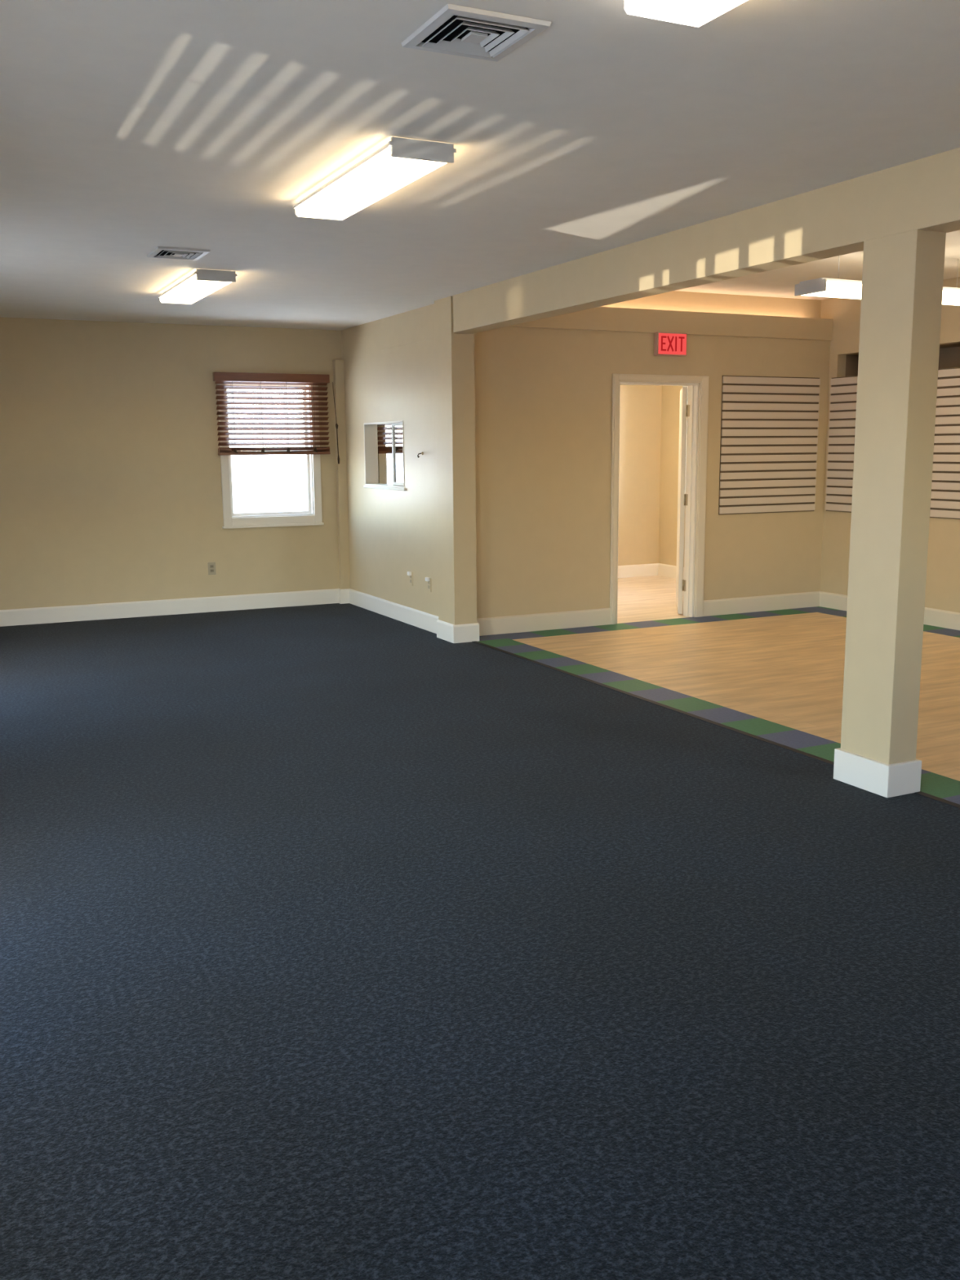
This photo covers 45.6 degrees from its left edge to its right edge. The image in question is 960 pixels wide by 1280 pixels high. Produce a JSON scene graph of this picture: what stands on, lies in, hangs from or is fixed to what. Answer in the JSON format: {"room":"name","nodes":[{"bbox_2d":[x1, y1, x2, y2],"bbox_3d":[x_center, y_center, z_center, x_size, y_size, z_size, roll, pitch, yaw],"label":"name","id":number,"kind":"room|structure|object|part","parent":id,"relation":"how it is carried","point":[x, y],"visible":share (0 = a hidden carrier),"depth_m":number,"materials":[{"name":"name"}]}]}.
{"room":"empty commercial space","nodes":[
{"label":"empty commercial space","id":0,"kind":"room"},
{"bbox_2d":[0,317,378,609],"bbox_3d":[-2.682,-1.599,10.482,5.850,2.707,0.140,-5,11,-25],"label":"wall","id":1,"kind":"structure","parent":0,"point":[111,485],"depth_m":10.21,"materials":[{"name":"beige paint"}]},
{"bbox_2d":[0,588,338,626],"bbox_3d":[-3.315,-0.263,10.302,4.306,0.142,0.018,-5,11,-25],"label":"baseboard","id":2,"kind":"structure","parent":1,"relation":"attached to","point":[11,617],"depth_m":10.49,"materials":[{"name":"white paint"}]},
{"bbox_2d":[207,562,216,574],"bbox_3d":[-2.500,-0.666,10.642,0.072,0.116,0.008,-5,11,-25],"label":"wall outlet","id":3,"kind":"object","parent":1,"relation":"attached to","point":[211,566],"visible":1,"depth_m":10.64,"materials":[{"name":"beige plastic"}]},
{"bbox_2d":[217,372,324,528],"bbox_3d":[-1.990,-1.787,10.774,0.979,1.422,0.172,-5,11,-25],"label":"window","id":4,"kind":"structure","parent":1,"relation":"in","point":[311,517],"depth_m":10.83,"materials":[{"name":"white paint"}]},
{"bbox_3d":[-2.016,-2.098,10.771,0.781,0.633,0.035,-5,11,-25],"label":"sash","id":5,"kind":"part","parent":4,"relation":"part of","materials":[{"name":"white paint"}]},
{"bbox_3d":[-1.994,-1.507,10.834,0.781,0.633,0.035,-5,11,-25],"label":"sash","id":6,"kind":"part","parent":4,"relation":"part of","materials":[{"name":"white paint"}]},
{"bbox_2d":[213,372,330,455],"bbox_3d":[-1.919,-2.102,10.627,1.087,0.743,0.077,-5,11,-25],"label":"blind","id":7,"kind":"object","parent":4,"relation":"attached to","point":[240,378],"visible":1,"depth_m":10.62,"materials":[{"name":"red wood"}]},
{"bbox_3d":[-2.265,-2.047,10.472,0.003,0.653,0.061,-5,11,-25],"label":"ladder cord","id":8,"kind":"part","parent":7,"relation":"part of","materials":[{"name":"fabric"}]},
{"bbox_3d":[-2.031,-2.068,10.584,0.003,0.653,0.061,-5,11,-25],"label":"ladder cord","id":9,"kind":"part","parent":7,"relation":"part of","materials":[{"name":"fabric"}]},
{"bbox_3d":[-1.919,-1.746,10.693,1.063,0.020,0.056,-5,11,-25],"label":"rail","id":10,"kind":"part","parent":7,"relation":"part of","materials":[{"name":"red wood"}]},
{"bbox_3d":[-1.812,-2.088,10.689,0.003,0.653,0.061,-5,11,-25],"label":"ladder cord","id":11,"kind":"part","parent":7,"relation":"part of","materials":[{"name":"fabric"}]},
{"bbox_3d":[-1.577,-2.108,10.801,0.003,0.653,0.061,-5,11,-25],"label":"ladder cord","id":12,"kind":"part","parent":7,"relation":"part of","materials":[{"name":"fabric"}]},
{"bbox_2d":[332,382,339,463],"bbox_3d":[-1.368,-2.066,10.874,0.028,0.765,0.057,7,12,38],"label":"pull cord","id":13,"kind":"object","parent":7,"relation":"hanging from","point":[336,424],"visible":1,"depth_m":10.89,"materials":[{"name":"brown fabric"}]},
{"bbox_2d":[333,359,350,589],"bbox_3d":[-1.337,-1.515,11.045,0.091,2.331,0.063,-5,11,-25],"label":"trim","id":14,"kind":"structure","parent":1,"relation":"attached to","point":[338,365],"depth_m":11.01,"materials":[{"name":"beige paint"}]},
{"bbox_2d":[337,588,349,604],"bbox_3d":[-1.329,-0.432,11.207,0.109,0.142,0.063,-5,11,-25],"label":"baseboard","id":15,"kind":"structure","parent":1,"relation":"attached to","point":[344,593],"depth_m":11.18,"materials":[{"name":"white paint"}]},
{"bbox_2d":[377,425,391,484],"bbox_3d":[-0.595,-1.911,11.442,0.984,1.422,0.172,-5,11,-25],"label":"window","id":16,"kind":"structure","parent":1,"relation":"in","point":[382,458],"depth_m":11.21,"materials":[{"name":"white paint"}]},
{"bbox_2d":[377,423,391,453],"bbox_3d":[-0.548,-2.224,11.288,1.034,0.743,0.066,-5,11,-25],"label":"blind","id":17,"kind":"object","parent":16,"relation":"attached to","point":[381,450],"visible":0.12,"depth_m":11.14,"materials":[{"name":"red wood"}]},
{"bbox_3d":[-0.546,-1.868,11.349,1.010,0.020,0.056,-5,11,-25],"label":"rail","id":18,"kind":"part","parent":17,"relation":"part of","materials":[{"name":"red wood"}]},
{"bbox_2d":[341,303,438,616],"bbox_3d":[-0.739,-1.500,10.043,0.120,2.627,2.369,-5,11,-25],"label":"wall","id":19,"kind":"structure","parent":0,"point":[393,533],"depth_m":9.88,"materials":[{"name":"beige paint"}]},
{"bbox_2d":[363,420,405,490],"bbox_3d":[-0.802,-1.638,10.136,0.140,0.588,0.997,-5,11,-25],"label":"window","id":20,"kind":"structure","parent":19,"relation":"in","point":[371,437],"depth_m":10.26,"materials":[{"name":"white paint"}]},
{"bbox_3d":[-0.669,-1.620,9.957,0.022,0.538,0.471,-5,11,-25],"label":"sliding sash","id":21,"kind":"part","parent":20,"relation":"part of","materials":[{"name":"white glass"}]},
{"bbox_3d":[-0.669,-1.620,9.957,0.001,0.490,0.411,-5,11,-25],"label":"pane","id":22,"kind":"part","parent":20,"relation":"part of","materials":[{"name":"clear glass"}]},
{"bbox_2d":[349,588,438,633],"bbox_3d":[-0.780,-0.266,10.196,0.018,0.142,2.296,-5,11,-25],"label":"baseboard","id":23,"kind":"structure","parent":19,"relation":"attached to","point":[416,618],"depth_m":10.12,"materials":[{"name":"white paint"}]},
{"bbox_2d":[376,337,434,351],"bbox_3d":[-0.605,-2.448,9.442,0.004,0.008,1.400,-5,11,-25],"label":"trim","id":24,"kind":"structure","parent":19,"relation":"attached to","point":[430,338],"depth_m":9.45,"materials":[{"name":"beige paint"}]},
{"bbox_2d":[407,571,413,586],"bbox_3d":[-0.601,-0.524,9.761,0.030,0.120,0.072,-5,11,-25],"label":"wall outlet","id":25,"kind":"object","parent":19,"relation":"attached to","point":[410,574],"visible":1,"depth_m":9.75,"materials":[{"name":"beige paint"}]},
{"bbox_3d":[-0.590,-0.523,9.766,0.006,0.116,0.072,-5,11,-25],"label":"plate","id":26,"kind":"part","parent":25,"relation":"part of","materials":[{"name":"beige paint"}]},
{"bbox_2d":[425,577,431,591],"bbox_3d":[-0.430,-0.457,9.416,0.030,0.120,0.072,-5,11,-25],"label":"wall outlet","id":27,"kind":"object","parent":19,"relation":"attached to","point":[428,580],"visible":1,"depth_m":9.41,"materials":[{"name":"beige paint"}]},
{"bbox_3d":[-0.420,-0.456,9.422,0.006,0.116,0.072,-5,11,-25],"label":"plate","id":28,"kind":"part","parent":27,"relation":"part of","materials":[{"name":"beige paint"}]},
{"bbox_2d":[434,296,476,624],"bbox_3d":[-0.187,-1.303,8.849,0.192,2.627,0.310,-5,11,-25],"label":"wall","id":29,"kind":"structure","parent":0,"point":[455,372],"depth_m":8.74,"materials":[{"name":"beige paint"}]},
{"bbox_2d":[436,619,453,643],"bbox_3d":[-0.272,-0.070,9.011,0.018,0.142,0.310,-5,11,-25],"label":"baseboard","id":30,"kind":"structure","parent":29,"relation":"attached to","point":[444,629],"depth_m":9.00,"materials":[{"name":"white paint"}]},
{"bbox_2d":[452,622,479,643],"bbox_3d":[-0.108,-0.054,8.909,0.222,0.142,0.018,-5,11,-25],"label":"baseboard","id":31,"kind":"structure","parent":29,"relation":"attached to","point":[466,633],"depth_m":8.90,"materials":[{"name":"white paint"}]},
{"bbox_2d":[0,575,959,1279],"bbox_3d":[1.269,0.644,5.499,8.590,0.120,13.940,-5,11,-25],"label":"floor","id":32,"kind":"structure","parent":0,"point":[346,941],"depth_m":3.38,"materials":[{"name":"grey carpet"}]},
{"bbox_2d":[609,373,709,624],"bbox_3d":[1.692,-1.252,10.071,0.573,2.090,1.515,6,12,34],"label":"door frame","id":33,"kind":"structure","parent":32,"relation":"on","point":[694,499],"depth_m":9.93,"materials":[{"name":"beige paint"}]},
{"bbox_2d":[472,640,959,808],"bbox_3d":[2.262,0.787,4.259,0.038,0.014,10.549,-5,11,-25],"label":"trim","id":34,"kind":"structure","parent":32,"relation":"on","point":[922,793],"depth_m":6.32,"materials":[{"name":"black rubber"}]},
{"bbox_2d":[477,606,959,804],"bbox_3d":[3.891,0.627,5.172,3.708,0.020,10.790,-5,11,-25],"label":"trim","id":35,"kind":"structure","parent":32,"relation":"on","point":[943,787],"depth_m":7.21,"materials":[{"name":"green plastic"}]},
{"bbox_2d":[0,0,959,330],"bbox_3d":[1.284,-2.052,5.084,8.690,0.120,13.980,-5,11,-25],"label":"ceiling","id":36,"kind":"structure","parent":0,"point":[129,129],"depth_m":4.07,"materials":[{"name":"white paint"}]},
{"bbox_2d":[146,246,209,260],"bbox_3d":[-1.717,-2.196,6.495,0.290,0.017,0.330,-5,11,-25],"label":"ceiling vent","id":37,"kind":"object","parent":36,"relation":"in","point":[166,252],"visible":1,"depth_m":6.46,"materials":[{"name":"white metal"}]},
{"bbox_3d":[-1.717,-2.191,6.496,0.040,0.008,0.080,-5,11,-25],"label":"plate","id":38,"kind":"part","parent":37,"relation":"part of","materials":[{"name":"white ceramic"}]},
{"bbox_2d":[158,268,237,304],"bbox_3d":[-1.917,-2.366,7.672,0.264,0.069,1.248,-5,11,-25],"label":"ceiling light","id":39,"kind":"object","parent":36,"relation":"attached to","point":[202,283],"visible":1,"depth_m":7.41,"materials":[{"name":"white plastic"}]},
{"bbox_3d":[-2.027,-2.366,7.626,0.011,0.011,1.234,-5,11,-25],"label":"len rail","id":40,"kind":"part","parent":39,"relation":"part of","materials":[{"name":"white plastic"}]},
{"bbox_2d":[293,136,456,220],"bbox_3d":[-0.471,-1.875,4.693,0.264,0.069,1.213,-5,11,-25],"label":"ceiling light","id":41,"kind":"object","parent":36,"relation":"attached to","point":[401,162],"visible":1,"depth_m":4.48,"materials":[{"name":"white plastic"}]},
{"bbox_3d":[-0.581,-1.875,4.647,0.011,0.011,1.199,-5,11,-25],"label":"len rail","id":42,"kind":"part","parent":41,"relation":"part of","materials":[{"name":"white plastic"}]},
{"bbox_2d":[400,3,551,62],"bbox_3d":[-0.015,-1.634,3.087,0.300,0.017,0.315,-5,11,-25],"label":"ceiling vent","id":43,"kind":"object","parent":36,"relation":"in","point":[454,29],"visible":1,"depth_m":3.07,"materials":[{"name":"white metal"}]},
{"bbox_3d":[-0.015,-1.630,3.088,0.050,0.008,0.065,-5,11,-25],"label":"plate","id":44,"kind":"part","parent":43,"relation":"part of","materials":[{"name":"white metal"}]},
{"bbox_2d":[624,0,747,26],"bbox_3d":[0.717,-1.480,2.295,0.264,0.069,1.213,-5,11,-25],"label":"ceiling light","id":45,"kind":"object","parent":36,"relation":"attached to","point":[695,13],"visible":1,"depth_m":2.76,"materials":[{"name":"white plastic"}]},
{"bbox_2d":[617,384,662,565],"bbox_3d":[0.892,-2.002,12.699,2.850,2.707,0.140,-5,11,-25],"label":"wall","id":46,"kind":"structure","parent":0,"point":[640,406],"depth_m":13.10,"materials":[{"name":"beige paint"}]},
{"bbox_2d":[617,563,658,577],"bbox_3d":[0.946,-0.727,12.847,2.570,0.142,0.018,-5,11,-25],"label":"baseboard","id":47,"kind":"structure","parent":46,"relation":"attached to","point":[640,570],"depth_m":13.26,"materials":[{"name":"white paint"}]},
{"bbox_2d":[474,326,830,618],"bbox_3d":[1.463,-1.374,9.781,3.790,2.431,0.140,-5,11,-25],"label":"wall","id":48,"kind":"structure","parent":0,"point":[544,396],"depth_m":9.52,"materials":[{"name":"beige paint"}]},
{"bbox_2d":[476,608,610,635],"bbox_3d":[0.496,-0.148,9.441,1.362,0.142,0.018,-5,11,-25],"label":"baseboard","id":49,"kind":"structure","parent":48,"relation":"attached to","point":[592,617],"depth_m":9.45,"materials":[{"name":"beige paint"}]},
{"bbox_2d":[653,331,687,356],"bbox_3d":[1.602,-2.483,9.578,0.303,0.190,0.057,-5,11,-25],"label":"exit sign","id":50,"kind":"object","parent":48,"relation":"attached to","point":[665,344],"visible":1,"depth_m":9.55,"materials":[{"name":"red plastic"}]},
{"bbox_2d":[702,591,819,616],"bbox_3d":[2.591,-0.334,10.443,1.358,0.142,0.018,-5,11,-25],"label":"baseboard","id":51,"kind":"structure","parent":48,"relation":"attached to","point":[807,599],"depth_m":10.42,"materials":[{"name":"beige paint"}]},
{"bbox_3d":[2.597,-1.741,10.212,1.090,1.203,0.020,-5,11,-25],"label":"slatwall panel","id":52,"kind":"part","parent":48,"relation":"part of","materials":[{"name":"beige wood"}]},
{"bbox_2d":[507,306,832,340],"bbox_3d":[1.448,-2.666,9.574,3.790,0.185,0.158,-5,11,-25],"label":"soffit","id":53,"kind":"structure","parent":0,"point":[598,318],"depth_m":9.64,"materials":[{"name":"beige paint"}]},
{"bbox_2d":[658,385,688,567],"bbox_3d":[2.730,-1.905,12.037,0.130,2.707,2.670,-5,11,-25],"label":"wall","id":54,"kind":"structure","parent":0,"point":[670,402],"depth_m":13.06,"materials":[{"name":"beige paint"}]},
{"bbox_2d":[657,563,684,579],"bbox_3d":[2.674,-0.635,12.219,0.018,0.142,2.670,-5,11,-25],"label":"baseboard","id":55,"kind":"structure","parent":54,"relation":"attached to","point":[664,570],"depth_m":13.22,"materials":[{"name":"white paint"}]},
{"bbox_2d":[684,388,688,508],"bbox_3d":[2.587,-2.099,12.312,0.001,1.400,1.200,-5,11,-25],"label":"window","id":56,"kind":"structure","parent":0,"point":[687,388],"depth_m":12.82,"materials":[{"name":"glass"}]},
{"bbox_2d":[453,147,959,333],"bbox_3d":[2.134,-1.773,3.910,0.192,0.479,10.790,-5,11,-25],"label":"beam","id":57,"kind":"structure","parent":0,"point":[836,220],"depth_m":5.51,"materials":[{"name":"beige paint"}]},
{"bbox_2d":[600,290,821,318],"bbox_3d":[1.391,-2.785,9.671,3.790,0.389,0.100,-5,11,-25],"label":"wall","id":58,"kind":"structure","parent":0,"point":[674,300],"depth_m":9.97,"materials":[{"name":"beige paint"}]},
{"bbox_2d":[675,230,959,300],"bbox_3d":[3.877,-2.213,4.753,3.922,0.120,11.170,-5,11,-25],"label":"ceiling","id":59,"kind":"structure","parent":0,"point":[780,282],"depth_m":8.92,"materials":[{"name":"white paint"}]},
{"bbox_2d":[794,255,862,299],"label":"hanging light","id":60,"kind":"object","parent":59,"relation":"hanging from","point":[835,287],"depth_m":7.61,"materials":[{"name":"white plastic"}]},
{"bbox_2d":[942,259,959,305],"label":"hanging light","id":61,"kind":"object","parent":59,"relation":"hanging from","point":[951,295],"depth_m":8.02,"materials":[{"name":"white plastic"}]},
{"bbox_2d":[820,276,959,612],"bbox_3d":[5.540,-0.943,5.861,0.100,2.820,11.030,-5,11,-25],"label":"wall","id":62,"kind":"structure","parent":0,"point":[943,567],"depth_m":10.09,"materials":[{"name":"beige paint"}]},
{"bbox_2d":[819,591,959,630],"bbox_3d":[5.550,0.400,5.952,0.018,0.142,10.790,-5,11,-25],"label":"baseboard","id":63,"kind":"structure","parent":62,"relation":"attached to","point":[934,617],"depth_m":9.55,"materials":[{"name":"white paint"}]},
{"bbox_2d":[825,367,959,519],"bbox_3d":[3.727,-1.611,9.388,0.020,1.203,2.430,-5,11,-25],"label":"panel","id":64,"kind":"object","parent":62,"relation":"attached to","point":[945,482],"visible":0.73,"depth_m":9.40,"materials":[{"name":"laminate"}]},
{"bbox_2d":[845,342,959,376],"bbox_3d":[4.231,-2.237,8.846,0.320,0.400,3.730,-5,11,-25],"label":"wall niche","id":65,"kind":"object","parent":62,"relation":"in","point":[948,354],"visible":0.05,"depth_m":9.69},
{"bbox_2d":[840,229,946,764],"bbox_3d":[1.756,-0.507,4.896,0.158,2.342,0.291,-5,11,-25],"label":"wall column","id":66,"kind":"structure","parent":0,"point":[903,273],"depth_m":4.80,"materials":[{"name":"beige paint"}]},
{"bbox_2d":[833,747,921,797],"bbox_3d":[1.765,0.578,5.079,0.195,0.142,0.327,-5,11,-25],"label":"baseboard","id":67,"kind":"structure","parent":66,"relation":"attached to","point":[886,780],"depth_m":4.96,"materials":[{"name":"white paint"}]},
{"label":"outside","id":68,"kind":"structure","parent":0,"visible":0},
{"bbox_2d":[231,453,392,513],"bbox_3d":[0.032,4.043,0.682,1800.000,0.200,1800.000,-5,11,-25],"label":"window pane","id":69,"kind":"structure","parent":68,"point":[260,482],"depth_m":139.31,"materials":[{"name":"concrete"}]}
]}

